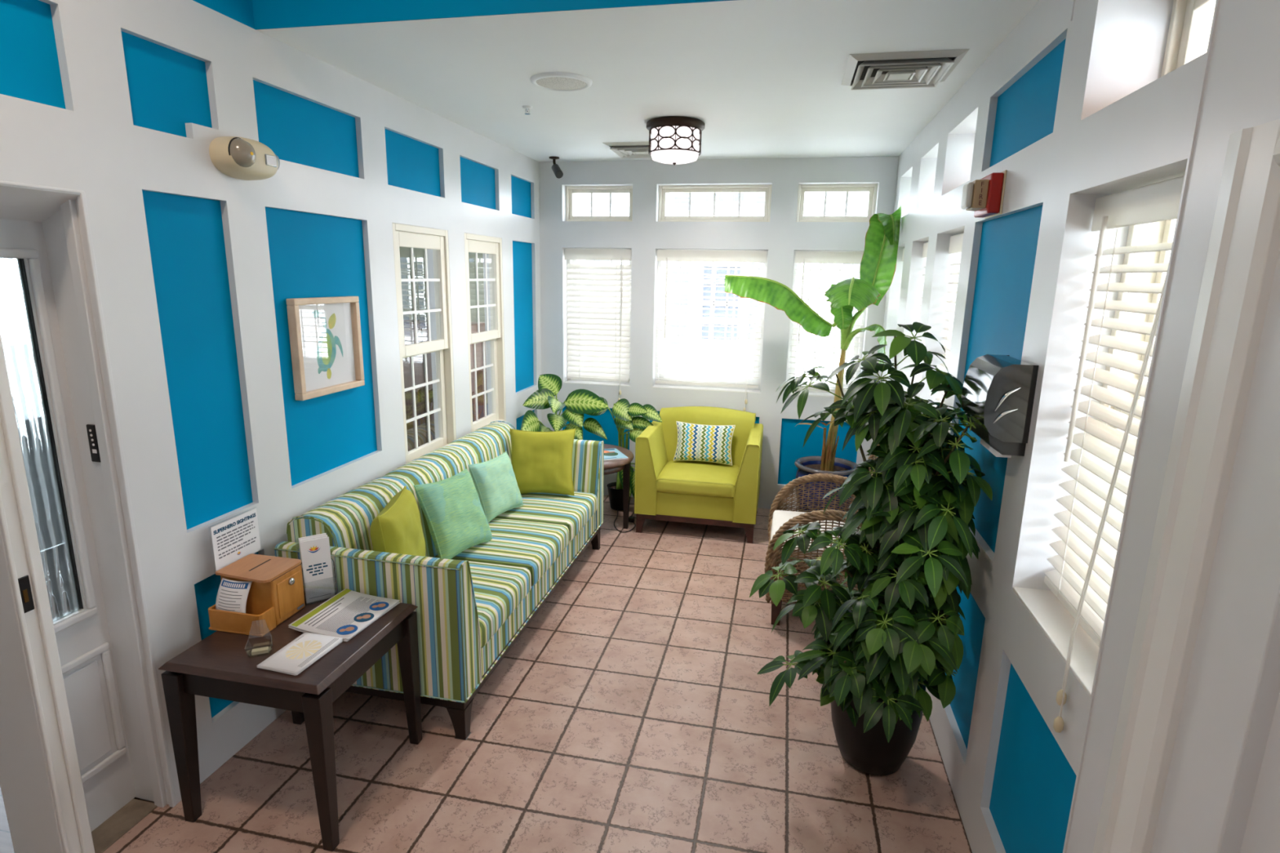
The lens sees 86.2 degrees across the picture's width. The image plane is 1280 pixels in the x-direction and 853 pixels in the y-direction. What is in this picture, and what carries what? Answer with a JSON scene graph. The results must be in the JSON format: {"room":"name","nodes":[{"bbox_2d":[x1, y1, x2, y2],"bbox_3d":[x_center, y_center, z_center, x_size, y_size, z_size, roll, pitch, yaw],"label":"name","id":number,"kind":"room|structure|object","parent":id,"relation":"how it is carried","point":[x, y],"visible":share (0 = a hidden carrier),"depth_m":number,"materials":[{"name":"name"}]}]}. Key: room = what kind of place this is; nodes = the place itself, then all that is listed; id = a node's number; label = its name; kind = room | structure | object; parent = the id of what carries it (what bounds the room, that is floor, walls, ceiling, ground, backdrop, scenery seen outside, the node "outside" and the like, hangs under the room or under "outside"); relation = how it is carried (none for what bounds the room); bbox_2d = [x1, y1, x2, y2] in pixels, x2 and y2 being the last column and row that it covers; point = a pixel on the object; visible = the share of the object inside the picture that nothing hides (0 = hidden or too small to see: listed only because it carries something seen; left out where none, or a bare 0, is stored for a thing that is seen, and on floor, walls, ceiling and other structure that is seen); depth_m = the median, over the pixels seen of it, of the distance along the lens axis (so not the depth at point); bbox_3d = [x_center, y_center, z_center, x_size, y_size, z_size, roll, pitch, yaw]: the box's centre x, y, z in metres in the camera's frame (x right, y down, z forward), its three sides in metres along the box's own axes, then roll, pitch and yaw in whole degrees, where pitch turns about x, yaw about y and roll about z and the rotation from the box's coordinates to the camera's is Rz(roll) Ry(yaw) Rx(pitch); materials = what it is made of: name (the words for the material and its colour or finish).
{"room":"waiting room","nodes":[
{"label":"waiting room","id":0,"kind":"room"},
{"bbox_2d":[0,786,154,852],"bbox_3d":[-2.826,1.066,3.619,2.696,0.001,7.778,4,13,11],"label":"floor","id":1,"kind":"structure","parent":0,"point":[6,842],"depth_m":2.31,"materials":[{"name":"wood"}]},
{"bbox_2d":[91,799,157,852],"bbox_3d":[-1.948,1.516,1.642,0.134,0.012,1.678,4,13,11],"label":"threshold","id":2,"kind":"object","parent":1,"relation":"on","point":[128,816],"visible":0.67,"depth_m":2.34,"materials":[{"name":"beige stone"}]},
{"bbox_2d":[402,319,487,451],"bbox_3d":[-1.978,-0.302,6.622,0.915,1.403,0.445,4,13,11],"label":"window panes","id":3,"kind":"object","parent":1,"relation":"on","point":[409,325],"visible":0.19,"depth_m":6.44,"materials":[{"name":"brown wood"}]},
{"bbox_2d":[0,0,542,804],"bbox_3d":[-1.583,-0.627,2.535,0.152,3.813,6.924,4,13,11],"label":"wall","id":4,"kind":"structure","parent":0,"point":[122,104],"depth_m":2.56,"materials":[{"name":"white paint"}]},
{"bbox_2d":[0,333,94,852],"bbox_3d":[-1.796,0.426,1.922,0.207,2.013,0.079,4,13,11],"label":"door","id":5,"kind":"structure","parent":4,"relation":"in","point":[41,784],"depth_m":1.96,"materials":[{"name":"white paint"}]},
{"bbox_2d":[0,218,135,831],"bbox_3d":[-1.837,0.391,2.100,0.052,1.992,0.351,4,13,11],"label":"door","id":6,"kind":"structure","parent":4,"relation":"in","point":[29,329],"depth_m":2.14,"materials":[{"name":"white paint"}]},
{"bbox_2d":[0,180,176,808],"bbox_3d":[-1.903,0.498,1.428,0.205,2.080,1.708,4,13,11],"label":"trim","id":7,"kind":"structure","parent":4,"relation":"attached to","point":[63,213],"depth_m":2.17,"materials":[{"name":"white paint"}]},
{"bbox_2d":[85,424,100,462],"bbox_3d":[-1.723,0.053,2.158,0.037,0.122,0.010,4,13,11],"label":"keypad","id":8,"kind":"object","parent":4,"relation":"attached to","point":[91,428],"visible":0.97,"depth_m":2.15,"materials":[{"name":"black plastic"}]},
{"bbox_2d":[208,136,279,180],"bbox_3d":[-1.425,-0.985,2.517,0.117,0.143,0.271,4,13,11],"label":"emergency light","id":9,"kind":"object","parent":4,"relation":"attached to","point":[235,157],"visible":1,"depth_m":2.44,"materials":[{"name":"beige plastic"}]},
{"bbox_2d":[286,296,364,400],"bbox_3d":[-1.412,-0.367,3.101,0.040,0.430,0.448,4,13,11],"label":"framed picture","id":10,"kind":"object","parent":4,"relation":"attached to","point":[325,335],"visible":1,"depth_m":3.08,"materials":[{"name":"brown wood"}]},
{"bbox_2d":[391,222,456,463],"bbox_3d":[-1.271,-0.460,3.964,0.092,1.345,0.604,4,13,11],"label":"window","id":11,"kind":"structure","parent":4,"relation":"in","point":[412,237],"depth_m":4.07,"materials":[{"name":"beige paint"}]},
{"bbox_2d":[464,232,506,431],"bbox_3d":[-1.102,-0.628,4.740,0.092,1.345,0.592,4,13,11],"label":"window","id":12,"kind":"structure","parent":4,"relation":"in","point":[474,243],"depth_m":4.87,"materials":[{"name":"beige paint"}]},
{"bbox_2d":[399,246,484,322],"bbox_3d":[-2.091,-1.034,6.816,2.599,2.745,0.122,4,13,11],"label":"wall","id":13,"kind":"structure","parent":0,"point":[405,252],"depth_m":6.66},
{"bbox_2d":[252,0,732,29],"bbox_3d":[-0.012,-1.929,2.201,3.195,1.067,0.085,4,13,11],"label":"ceiling beam","id":14,"kind":"structure","parent":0,"point":[268,14],"depth_m":2.44,"materials":[{"name":"blue paint"}]},
{"bbox_2d":[102,494,972,852],"bbox_3d":[-0.040,1.322,2.685,3.158,0.001,7.046,4,13,11],"label":"floor","id":15,"kind":"structure","parent":0,"point":[632,713],"depth_m":2.72,"materials":[{"name":"tile"}]},
{"bbox_2d":[158,597,422,851],"bbox_3d":[-1.226,1.027,2.515,0.593,0.605,0.593,4,13,11],"label":"side table","id":16,"kind":"object","parent":15,"relation":"on","point":[219,666],"visible":0.77,"depth_m":2.26,"materials":[{"name":"brown wood"}]},
{"bbox_2d":[210,508,261,571],"bbox_3d":[-1.535,0.510,2.595,0.040,0.357,0.226,4,13,11],"label":"sign","id":17,"kind":"object","parent":16,"relation":"on","point":[234,539],"visible":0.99,"depth_m":2.56,"materials":[{"name":"white paper"}]},
{"bbox_2d":[208,553,305,636],"bbox_3d":[-1.404,0.615,2.511,0.240,0.194,0.235,4,13,11],"label":"box","id":18,"kind":"object","parent":16,"relation":"on","point":[276,592],"visible":0.97,"depth_m":2.46,"materials":[{"name":"brown wood"}]},
{"bbox_2d":[215,577,252,613],"bbox_3d":[-1.453,0.633,2.446,0.123,0.160,0.060,4,13,11],"label":"card","id":19,"kind":"object","parent":18,"relation":"in","point":[232,595],"visible":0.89,"depth_m":2.43,"materials":[{"name":"white paper"}]},
{"bbox_2d":[208,604,275,636],"bbox_3d":[-1.425,0.687,2.447,0.220,0.079,0.073,4,13,11],"label":"tray","id":20,"kind":"object","parent":18,"relation":"on","point":[221,620],"depth_m":2.42,"materials":[{"name":"brown wood"}]},
{"bbox_2d":[245,618,272,657],"bbox_3d":[-1.277,0.711,2.293,0.082,0.104,0.067,-4,13,-23],"label":"card holder","id":21,"kind":"object","parent":16,"relation":"on","point":[263,650],"visible":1,"depth_m":2.29,"materials":[{"name":"plastic"}]},
{"bbox_2d":[295,536,337,604],"bbox_3d":[-1.264,0.556,2.672,0.116,0.244,0.088,-8,15,-35],"label":"brochure holder","id":22,"kind":"object","parent":16,"relation":"on","point":[332,561],"visible":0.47,"depth_m":2.68,"materials":[{"name":"plastic"}]},
{"bbox_2d":[298,533,326,567],"bbox_3d":[-1.277,0.547,2.691,0.099,0.244,0.027,-8,15,-35],"label":"brochure","id":23,"kind":"object","parent":22,"relation":"in","point":[323,534],"visible":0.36,"depth_m":2.67,"materials":[{"name":"white paper"}]},
{"bbox_2d":[298,534,327,600],"bbox_3d":[-1.264,0.552,2.672,0.101,0.244,0.027,-8,15,-35],"label":"brochure","id":24,"kind":"object","parent":22,"relation":"in","point":[326,535],"visible":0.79,"depth_m":2.65,"materials":[{"name":"white paper"}]},
{"bbox_2d":[299,537,334,603],"bbox_3d":[-1.250,0.556,2.652,0.102,0.244,0.027,-8,15,-35],"label":"brochure","id":25,"kind":"object","parent":22,"relation":"in","point":[316,558],"visible":0.98,"depth_m":2.65,"materials":[{"name":"white paper"}]},
{"bbox_2d":[288,623,371,641],"bbox_3d":[-1.095,0.701,2.551,0.244,0.016,0.305,4,13,15],"label":"flyer","id":26,"kind":"object","parent":16,"relation":"on","point":[371,624],"visible":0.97,"depth_m":2.43,"materials":[{"name":"white paper"}]},
{"bbox_2d":[288,601,399,641],"bbox_3d":[-1.096,0.696,2.552,0.244,0.016,0.305,5,13,15],"label":"flyer","id":27,"kind":"object","parent":26,"relation":"on","point":[398,602],"visible":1,"depth_m":2.43,"materials":[{"name":"white paper"}]},
{"bbox_3d":[-1.095,0.693,2.552,0.244,0.016,0.305,4,13,15],"label":"flyer","id":28,"kind":"object","parent":27,"relation":"on","visible":0},
{"bbox_2d":[289,588,399,639],"bbox_3d":[-1.091,0.692,2.547,0.244,0.016,0.305,4,13,14],"label":"flyer","id":29,"kind":"object","parent":28,"relation":"on","point":[348,612],"visible":1,"depth_m":2.54,"materials":[{"name":"white paper"}]},
{"bbox_2d":[336,624,357,635],"bbox_3d":[-1.042,0.724,2.435,0.070,0.001,0.070,4,13,11],"label":"photo","id":30,"kind":"object","parent":29,"relation":"on","point":[341,629],"depth_m":2.43,"materials":[{"name":"blue paper"}]},
{"bbox_2d":[353,613,373,622],"bbox_3d":[-1.019,0.704,2.524,0.070,0.001,0.070,4,13,11],"label":"photo","id":31,"kind":"object","parent":29,"relation":"on","point":[357,617],"depth_m":2.52,"materials":[{"name":"blue paper"}]},
{"bbox_2d":[368,601,388,610],"bbox_3d":[-0.996,0.685,2.611,0.070,0.001,0.070,4,13,11],"label":"photo","id":32,"kind":"object","parent":29,"relation":"on","point":[373,606],"depth_m":2.61,"materials":[{"name":"blue paper"}]},
{"bbox_3d":[-1.135,0.762,2.306,0.152,0.001,0.238,5,13,16],"label":"menu card","id":33,"kind":"object","parent":16,"relation":"on","visible":0},
{"bbox_2d":[256,638,343,675],"bbox_3d":[-1.134,0.756,2.302,0.152,0.001,0.238,4,13,15],"label":"menu card","id":34,"kind":"object","parent":33,"relation":"on","point":[343,638],"visible":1,"depth_m":2.20,"materials":[{"name":"white paper"}]},
{"bbox_2d":[257,631,342,672],"bbox_3d":[-1.133,0.752,2.304,0.152,0.002,0.238,4,13,13],"label":"menu card","id":35,"kind":"object","parent":34,"relation":"on","point":[295,656],"visible":1,"depth_m":2.29,"materials":[{"name":"white paper"}]},
{"bbox_2d":[273,420,604,740],"bbox_3d":[-0.869,0.613,3.784,0.833,0.879,2.135,4,13,11],"label":"sofa","id":36,"kind":"object","parent":15,"relation":"on","point":[474,605],"visible":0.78,"depth_m":3.03,"materials":[{"name":"fabric"}]},
{"bbox_2d":[369,485,426,556],"bbox_3d":[-1.069,0.531,3.042,0.173,0.425,0.427,0,12,-4],"label":"throw pillow","id":37,"kind":"object","parent":36,"relation":"on","point":[397,528],"visible":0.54,"depth_m":2.92,"materials":[{"name":"fabric"}]},
{"bbox_2d":[413,468,492,559],"bbox_3d":[-0.949,0.452,3.518,0.221,0.399,0.432,6,13,22],"label":"throw pillow","id":38,"kind":"object","parent":36,"relation":"on","point":[457,522],"visible":0.98,"depth_m":3.43,"materials":[{"name":"green fabric"}]},
{"bbox_2d":[451,559,531,648],"bbox_3d":[-0.869,0.799,3.184,0.570,0.152,0.610,4,13,11],"label":"seat cushion","id":39,"kind":"object","parent":36,"relation":"on","point":[500,588],"depth_m":3.16,"materials":[{"name":"fabric"}]},
{"bbox_2d":[468,451,523,522],"bbox_3d":[-0.852,0.355,4.071,0.177,0.333,0.355,7,14,24],"label":"throw pillow","id":40,"kind":"object","parent":36,"relation":"on","point":[495,482],"visible":0.94,"depth_m":3.99,"materials":[{"name":"green fabric"}]},
{"bbox_2d":[435,518,568,586],"bbox_3d":[-0.742,0.672,3.770,0.570,0.152,0.610,4,13,11],"label":"seat cushion","id":41,"kind":"object","parent":36,"relation":"on","point":[536,546],"depth_m":3.66,"materials":[{"name":"fabric"}]},
{"bbox_2d":[509,428,575,495],"bbox_3d":[-0.642,0.232,4.464,0.451,0.428,0.212,2,12,3],"label":"throw pillow","id":42,"kind":"object","parent":36,"relation":"on","point":[542,461],"visible":0.93,"depth_m":4.41,"materials":[{"name":"fabric"}]},
{"bbox_2d":[494,491,597,542],"bbox_3d":[-0.614,0.545,4.356,0.570,0.152,0.610,4,13,11],"label":"seat cushion","id":43,"kind":"object","parent":36,"relation":"on","point":[575,512],"depth_m":4.23,"materials":[{"name":"fabric"}]},
{"bbox_2d":[520,373,608,439],"bbox_3d":[-0.576,0.157,5.354,0.651,1.104,0.545,4,13,11],"label":"potted plant","id":44,"kind":"object","parent":15,"relation":"on","point":[579,402],"visible":0.49,"depth_m":5.31,"materials":[{"name":"green plant"}]},
{"bbox_2d":[590,444,633,542],"bbox_3d":[-0.386,0.482,5.115,0.671,0.580,0.671,4,13,11],"label":"round table","id":45,"kind":"object","parent":15,"relation":"on","point":[611,467],"visible":0.31,"depth_m":5.07,"materials":[{"name":"brown wood"}]},
{"bbox_2d":[604,448,627,460],"bbox_3d":[-0.237,0.205,5.006,0.221,0.011,0.282,-3,13,-20],"label":"magazine","id":46,"kind":"object","parent":45,"relation":"on","point":[613,454],"visible":0.64,"depth_m":4.97,"materials":[{"name":"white paper"}]},
{"bbox_2d":[604,451,617,456],"bbox_3d":[-0.221,0.200,5.005,0.122,0.001,0.122,-3,13,-20],"label":"picture","id":47,"kind":"object","parent":46,"relation":"on","point":[606,453],"depth_m":5.01,"materials":[{"name":"multicoloured paper"}]},
{"bbox_2d":[606,481,631,511],"bbox_3d":[-0.165,0.576,5.613,0.216,0.189,0.216,4,13,11],"label":"pot","id":48,"kind":"object","parent":15,"relation":"on","point":[615,490],"depth_m":5.55,"materials":[{"name":"black plastic"}]},
{"bbox_2d":[586,396,662,511],"bbox_3d":[-0.134,0.228,5.502,0.673,0.918,0.261,6,13,21],"label":"potted plant","id":49,"kind":"object","parent":15,"relation":"on","point":[623,411],"visible":0.72,"depth_m":5.38,"materials":[{"name":"green plant"}]},
{"bbox_2d":[613,509,635,533],"bbox_3d":[-0.103,0.709,5.373,0.208,0.037,0.619,2,12,3],"label":"power cord","id":50,"kind":"object","parent":15,"relation":"on","point":[631,519],"visible":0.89,"depth_m":5.30,"materials":[{"name":"black plastic"}]},
{"bbox_2d":[634,406,763,543],"bbox_3d":[0.473,0.324,5.261,0.889,0.857,0.757,4,13,11],"label":"armchair","id":51,"kind":"object","parent":15,"relation":"on","point":[668,489],"visible":0.92,"depth_m":5.00,"materials":[{"name":"fabric"}]},
{"bbox_2d":[656,460,739,497],"bbox_3d":[0.449,0.383,5.162,0.600,0.137,0.534,4,13,11],"label":"seat cushion","id":52,"kind":"object","parent":51,"relation":"on","point":[674,478],"depth_m":4.96,"materials":[{"name":"fabric"}]},
{"bbox_2d":[673,421,735,465],"bbox_3d":[0.497,0.128,5.301,0.464,0.303,0.152,4,13,15],"label":"lumbar pillow","id":53,"kind":"object","parent":51,"relation":"on","point":[696,442],"visible":1,"depth_m":5.25,"materials":[{"name":"fabric"}]},
{"bbox_2d":[724,204,901,512],"bbox_3d":[1.156,-0.364,4.921,1.149,2.372,0.643,4,13,11],"label":"banana plant","id":54,"kind":"object","parent":15,"relation":"on","point":[878,261],"visible":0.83,"depth_m":4.75,"materials":[{"name":"green plant"}]},
{"bbox_2d":[764,444,879,625],"bbox_3d":[1.098,0.512,3.940,0.706,1.083,0.772,4,13,11],"label":"wicker armchair","id":55,"kind":"object","parent":15,"relation":"on","point":[780,521],"visible":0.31,"depth_m":3.87,"materials":[{"name":"brown wicker"}]},
{"bbox_2d":[770,510,860,566],"bbox_3d":[1.030,0.646,3.984,0.525,0.122,0.640,4,13,11],"label":"seat cushion","id":56,"kind":"object","parent":55,"relation":"on","point":[778,517],"depth_m":4.08,"materials":[{"name":"white fabric"}]},
{"bbox_2d":[749,321,992,775],"bbox_3d":[0.823,0.476,2.587,0.788,1.725,0.848,5,13,17],"label":"plant","id":57,"kind":"object","parent":15,"relation":"on","point":[896,637],"visible":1,"depth_m":2.39,"materials":[{"name":"green plant"}]},
{"bbox_2d":[256,0,1039,161],"bbox_3d":[0.319,-1.791,3.869,3.195,0.092,3.343,4,13,11],"label":"ceiling","id":58,"kind":"structure","parent":0,"point":[763,78],"depth_m":2.94,"materials":[{"name":"paint"}]},
{"bbox_2d":[522,105,532,114],"bbox_3d":[-0.605,-1.700,3.675,0.055,0.038,0.055,4,13,11],"label":"sprinkler","id":59,"kind":"object","parent":58,"relation":"attached to","point":[526,107],"visible":1,"depth_m":3.67,"materials":[{"name":"paint"}]},
{"bbox_2d":[549,155,563,178],"bbox_3d":[-0.643,-1.980,5.231,0.078,0.162,0.150,-5,14,-27],"label":"security camera","id":60,"kind":"object","parent":58,"relation":"attached to","point":[556,169],"visible":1,"depth_m":5.21,"materials":[{"name":"black plastic"}]},
{"bbox_2d":[529,71,592,91],"bbox_3d":[-0.365,-1.596,3.173,0.287,0.015,0.287,4,13,11],"label":"ceiling speaker","id":61,"kind":"object","parent":58,"relation":"attached to","point":[553,81],"visible":1,"depth_m":3.14,"materials":[{"name":"paint"}]},
{"bbox_2d":[536,76,586,89],"bbox_3d":[-0.365,-1.591,3.174,0.234,0.005,0.234,5,13,15],"label":"grille","id":62,"kind":"object","parent":61,"relation":"attached to","point":[545,82],"depth_m":3.16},
{"bbox_2d":[603,141,651,157],"bbox_3d":[0.008,-1.940,4.801,0.445,0.040,0.445,4,13,11],"label":"ceiling vent","id":63,"kind":"object","parent":58,"relation":"in","point":[624,149],"visible":0.71,"depth_m":4.68,"materials":[{"name":"silver metal"}]},
{"bbox_2d":[646,115,705,164],"bbox_3d":[0.205,-1.655,4.006,0.342,0.238,0.342,4,13,11],"label":"ceiling lamp","id":64,"kind":"object","parent":58,"relation":"attached to","point":[674,140],"visible":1,"depth_m":3.89,"materials":[{"name":"white glass"}]},
{"bbox_2d":[841,48,969,89],"bbox_3d":[1.096,-1.498,2.889,0.445,0.040,0.445,4,13,11],"label":"ceiling vent","id":65,"kind":"object","parent":58,"relation":"in","point":[918,68],"visible":1,"depth_m":2.82,"materials":[{"name":"silver metal"}]},
{"bbox_2d":[538,155,898,511],"bbox_3d":[0.606,-0.718,5.612,3.195,2.745,0.274,4,13,11],"label":"wall","id":66,"kind":"structure","parent":0,"point":[783,441],"depth_m":5.44,"materials":[{"name":"white paint"}]},
{"bbox_2d":[563,248,631,386],"bbox_3d":[-0.335,-0.921,5.752,0.580,1.120,0.235,4,13,11],"label":"window","id":67,"kind":"structure","parent":66,"relation":"in","point":[568,261],"depth_m":5.77,"materials":[{"name":"white paint"}]},
{"bbox_2d":[564,248,631,400],"bbox_3d":[-0.354,-0.831,5.684,0.561,1.247,0.117,4,13,11],"label":"window blind","id":68,"kind":"object","parent":67,"relation":"attached to","point":[598,348],"visible":0.94,"depth_m":5.69,"materials":[{"name":"white plastic"}]},
{"bbox_2d":[565,185,632,221],"bbox_3d":[-0.315,-1.807,5.570,0.580,0.281,0.092,4,13,11],"label":"window","id":69,"kind":"structure","parent":66,"relation":"in","point":[570,190],"depth_m":5.55,"materials":[{"name":"beige paint"}]},
{"bbox_2d":[657,184,772,222],"bbox_3d":[0.587,-1.749,5.386,0.881,0.281,0.092,4,13,11],"label":"window","id":70,"kind":"structure","parent":66,"relation":"in","point":[766,188],"depth_m":5.36,"materials":[{"name":"beige paint"}]},
{"bbox_2d":[785,250,866,397],"bbox_3d":[1.470,-0.806,5.384,0.573,1.120,0.235,4,13,11],"label":"window","id":71,"kind":"structure","parent":66,"relation":"in","point":[796,265],"depth_m":5.43,"materials":[{"name":"white paint"}]},
{"bbox_2d":[788,251,864,392],"bbox_3d":[1.455,-0.803,5.313,0.555,1.077,0.086,4,13,11],"label":"window blind","id":72,"kind":"object","parent":71,"relation":"attached to","point":[807,257],"visible":0.58,"depth_m":5.25,"materials":[{"name":"white plastic"}]},
{"bbox_2d":[795,183,877,222],"bbox_3d":[1.490,-1.692,5.203,0.573,0.281,0.092,4,13,11],"label":"window","id":73,"kind":"structure","parent":66,"relation":"in","point":[872,188],"depth_m":5.17,"materials":[{"name":"beige paint"}]},
{"bbox_2d":[871,0,1279,852],"bbox_3d":[1.289,0.099,1.971,0.305,2.745,6.741,4,13,11],"label":"wall","id":74,"kind":"structure","parent":0,"point":[1080,111],"depth_m":1.95,"materials":[{"name":"white paint"}]},
{"bbox_2d":[902,248,904,261],"bbox_3d":[1.848,-0.686,4.759,0.067,1.095,0.476,4,13,11],"label":"window blind","id":75,"kind":"object","parent":74,"relation":"attached to","point":[904,248],"visible":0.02,"depth_m":4.85,"materials":[{"name":"white plastic"}]},
{"bbox_2d":[916,242,928,336],"bbox_3d":[1.685,-0.524,4.011,0.067,1.095,0.485,4,13,11],"label":"window blind","id":76,"kind":"object","parent":74,"relation":"attached to","point":[925,245],"visible":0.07,"depth_m":4.08,"materials":[{"name":"white plastic"}]},
{"bbox_2d":[934,232,964,407],"bbox_3d":[1.530,-0.369,3.295,0.067,1.095,0.549,4,13,11],"label":"window blind","id":77,"kind":"object","parent":74,"relation":"attached to","point":[956,241],"visible":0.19,"depth_m":3.41,"materials":[{"name":"white plastic"}]},
{"bbox_2d":[960,169,1007,218],"bbox_3d":[1.245,-0.847,2.507,0.113,0.149,0.201,4,13,11],"label":"fire alarm strobe","id":78,"kind":"object","parent":74,"relation":"attached to","point":[984,196],"visible":1,"depth_m":2.44,"materials":[{"name":"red plastic"}]},
{"bbox_2d":[961,354,1039,457],"bbox_3d":[1.112,-0.067,2.145,0.131,0.290,0.284,4,13,11],"label":"paper towel dispenser","id":79,"kind":"object","parent":74,"relation":"attached to","point":[998,392],"visible":1,"depth_m":2.03,"materials":[{"name":"black plastic"}]},
{"bbox_2d":[980,438,1011,457],"bbox_3d":[1.130,0.066,2.174,0.043,0.019,0.183,4,13,11],"label":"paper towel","id":80,"kind":"object","parent":79,"relation":"hanging from","point":[997,454],"depth_m":2.13,"materials":[{"name":"white paper"}]},
{"bbox_2d":[1012,218,1176,697],"bbox_3d":[1.218,0.003,1.655,0.281,1.144,0.564,4,13,11],"label":"window","id":81,"kind":"structure","parent":74,"relation":"in","point":[1052,617],"depth_m":1.81,"materials":[{"name":"beige paint"}]},
{"bbox_2d":[1044,175,1184,733],"bbox_3d":[1.130,0.076,1.690,0.154,1.287,0.552,4,13,11],"label":"window blind","id":82,"kind":"object","parent":81,"relation":"attached to","point":[1092,521],"visible":0.65,"depth_m":1.73,"materials":[{"name":"white plastic"}]},
{"bbox_2d":[1063,0,1220,852],"bbox_3d":[1.093,0.134,1.794,0.004,2.745,0.755,4,13,11],"label":"trim","id":83,"kind":"structure","parent":74,"relation":"attached to","point":[1218,2],"depth_m":1.38,"materials":[{"name":"white paint"}]},
{"bbox_2d":[1093,118,1279,852],"bbox_3d":[0.839,0.694,0.683,0.049,2.120,1.464,4,13,11],"label":"trim","id":84,"kind":"structure","parent":74,"relation":"attached to","point":[1244,246],"depth_m":1.19,"materials":[{"name":"white paint"}]},
{"bbox_2d":[1160,0,1216,76],"bbox_3d":[1.307,-0.871,1.446,0.092,0.290,0.564,4,13,11],"label":"window","id":85,"kind":"structure","parent":74,"relation":"in","point":[1191,20],"depth_m":1.67,"materials":[{"name":"white glass"}]},
{"bbox_2d":[1151,249,1279,852],"bbox_3d":[0.883,0.740,0.643,0.088,2.050,1.266,4,13,11],"label":"trim","id":86,"kind":"structure","parent":74,"relation":"attached to","point":[1233,690],"depth_m":1.09,"materials":[{"name":"white paint"}]},
{"bbox_2d":[1240,692,1279,852],"bbox_3d":[0.873,0.766,0.586,0.058,2.004,1.080,4,13,11],"label":"door","id":87,"kind":"structure","parent":74,"relation":"in","point":[1262,833],"depth_m":1.05,"materials":[{"name":"white paint"}]},
{"label":"outside","id":88,"kind":"structure","parent":0,"visible":0},
{"label":"ground","id":89,"kind":"structure","parent":88,"visible":0},
{"bbox_2d":[573,191,868,393],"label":"windows","id":90,"kind":"structure","parent":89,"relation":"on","point":[752,204],"depth_m":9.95,"materials":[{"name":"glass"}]},
{"bbox_2d":[586,260,609,308],"bbox_3d":[-0.644,-1.901,10.372,0.366,1.250,0.049,4,13,11],"label":"shutter","id":91,"kind":"object","parent":90,"relation":"hanging from","point":[599,262],"depth_m":10.23,"materials":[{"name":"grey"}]},
{"bbox_2d":[671,192,697,209],"bbox_3d":[0.644,-3.682,9.706,0.366,1.159,0.049,4,13,11],"label":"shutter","id":92,"kind":"object","parent":90,"relation":"hanging from","point":[680,201],"depth_m":9.79,"materials":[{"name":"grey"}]},
{"bbox_2d":[655,249,767,411],"bbox_3d":[0.548,-0.765,5.502,0.863,1.266,0.117,4,13,11],"label":"window blind","id":93,"kind":"object","parent":90,"relation":"attached to","point":[694,255],"visible":0.92,"depth_m":5.47,"materials":[{"name":"white plastic"}]},
{"bbox_2d":[752,192,764,209],"bbox_3d":[1.778,-3.610,9.475,0.366,1.159,0.049,4,13,11],"label":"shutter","id":94,"kind":"object","parent":90,"relation":"hanging from","point":[758,198],"depth_m":9.58,"materials":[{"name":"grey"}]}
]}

